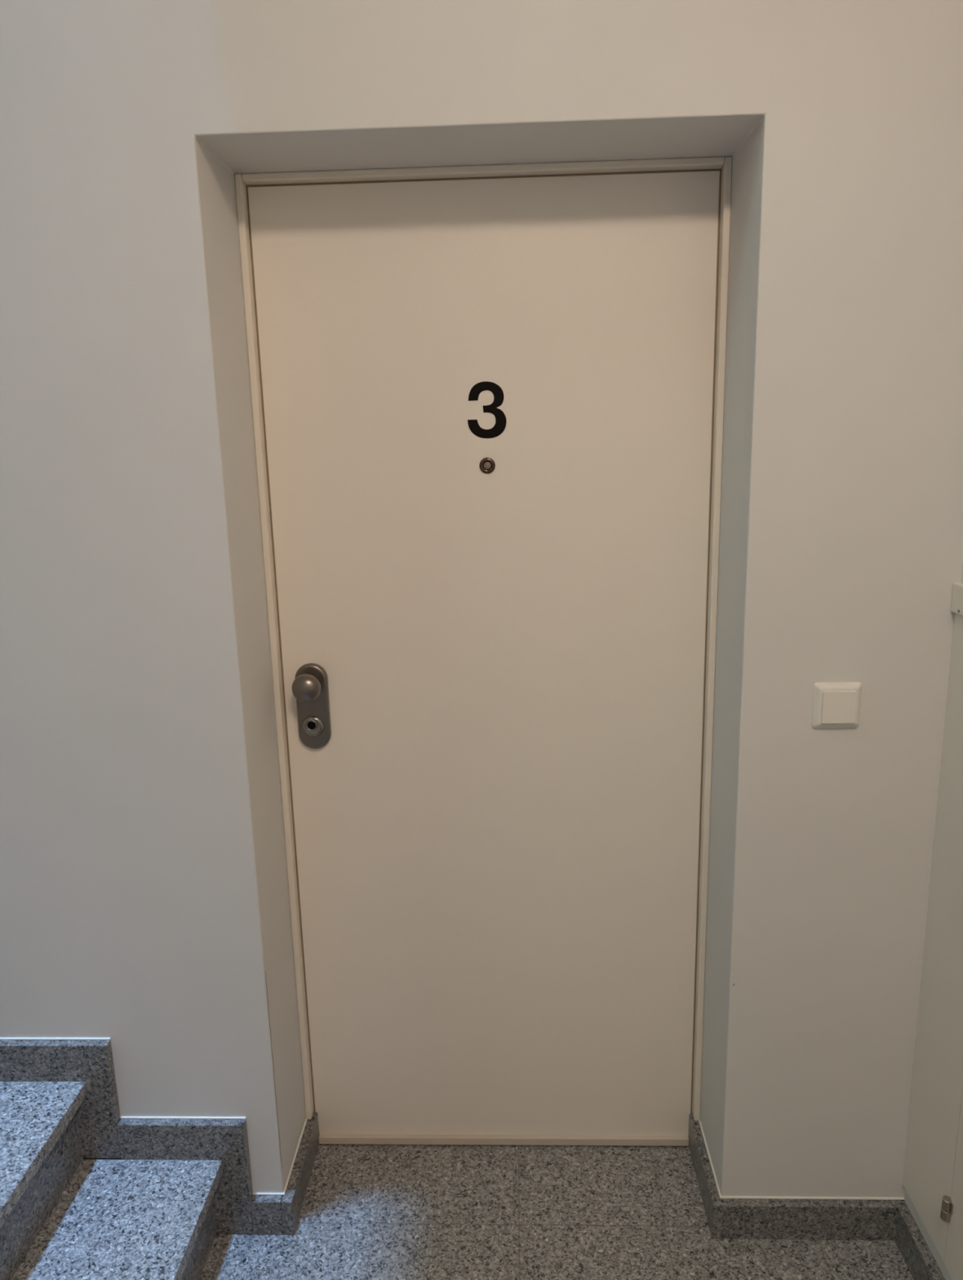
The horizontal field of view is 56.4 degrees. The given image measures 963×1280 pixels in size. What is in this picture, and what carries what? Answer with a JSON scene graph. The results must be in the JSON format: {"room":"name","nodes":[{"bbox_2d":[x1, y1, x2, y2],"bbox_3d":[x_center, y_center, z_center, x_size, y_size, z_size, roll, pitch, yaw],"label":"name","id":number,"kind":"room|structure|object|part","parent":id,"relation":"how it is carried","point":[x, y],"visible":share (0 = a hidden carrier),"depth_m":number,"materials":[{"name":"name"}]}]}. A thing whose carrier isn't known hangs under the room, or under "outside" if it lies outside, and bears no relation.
{"room":"apartment stairwell landing","nodes":[
{"label":"apartment stairwell landing","id":0,"kind":"room"},
{"bbox_2d":[0,0,962,1197],"bbox_3d":[-1.267,-2.941,1.204,4.477,9.100,0.401,-1,12,2],"label":"wall","id":1,"kind":"structure","parent":0,"point":[144,900],"depth_m":1.57,"materials":[{"name":"white paint"}]},
{"bbox_2d":[0,1037,319,1235],"bbox_3d":[-0.962,0.823,1.933,1.132,0.821,0.256,-1,12,2],"label":"baseboard","id":2,"kind":"structure","parent":1,"relation":"attached to","point":[104,1134],"depth_m":1.84,"materials":[{"name":"grey stone"}]},
{"bbox_2d":[234,156,732,1146],"bbox_3d":[0.024,0.157,1.876,0.908,2.100,0.135,-1,12,2],"label":"door","id":3,"kind":"structure","parent":1,"relation":"in","point":[487,401],"depth_m":1.84,"materials":[{"name":"beige paint"}]},
{"bbox_3d":[-0.356,0.096,1.840,0.059,0.059,0.065,-1,12,2],"label":"knob","id":4,"kind":"part","parent":3,"relation":"part of","materials":[{"name":"metal"}]},
{"bbox_3d":[-0.354,0.140,1.887,0.068,0.186,0.013,-1,12,2],"label":"handle plate","id":5,"kind":"part","parent":3,"relation":"part of","materials":[{"name":"metal"}]},
{"bbox_2d":[811,681,862,728],"bbox_3d":[0.636,0.119,1.604,0.085,0.085,0.017,-1,12,2],"label":"light switch","id":6,"kind":"object","parent":1,"relation":"attached to","point":[834,704],"visible":1,"depth_m":1.60,"materials":[{"name":"white plastic"}]},
{"bbox_2d":[200,1144,913,1279],"bbox_3d":[-1.317,1.622,0.606,4.277,0.150,3.256,-1,12,2],"label":"floor","id":7,"kind":"structure","parent":0,"point":[368,1211],"depth_m":1.88,"materials":[{"name":"grey stone"}]},
{"bbox_2d":[0,1081,222,1279],"bbox_3d":[-1.236,0.936,1.222,1.358,0.920,1.200,-1,12,2],"label":"staircase","id":8,"kind":"structure","parent":7,"relation":"on","point":[64,1215],"depth_m":1.70,"materials":[{"name":"grey stone"}]},
{"bbox_2d":[902,582,962,1279],"bbox_3d":[0.817,0.623,1.144,0.020,1.233,1.120,-1,12,2],"label":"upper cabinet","id":9,"kind":"object","parent":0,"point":[933,1178],"visible":1,"depth_m":1.62,"materials":[{"name":"white paint"}]},
{"bbox_3d":[0.824,0.651,1.144,0.007,1.179,0.768,-1,12,2],"label":"cabinet door","id":10,"kind":"part","parent":9,"relation":"part of","materials":[{"name":"white paint"}]},
{"bbox_2d":[904,564,962,1279],"bbox_3d":[0.814,-2.607,-0.534,0.200,9.100,3.000,-1,12,2],"label":"wall","id":11,"kind":"structure","parent":0,"point":[940,1261],"depth_m":1.72,"materials":[{"name":"white paint"}]},
{"bbox_2d":[688,1113,945,1279],"bbox_3d":[0.622,1.479,0.498,0.390,0.085,3.236,-1,12,2],"label":"baseboard","id":12,"kind":"structure","parent":11,"relation":"attached to","point":[728,1217],"depth_m":1.83,"materials":[{"name":"grey stone"}]}
]}

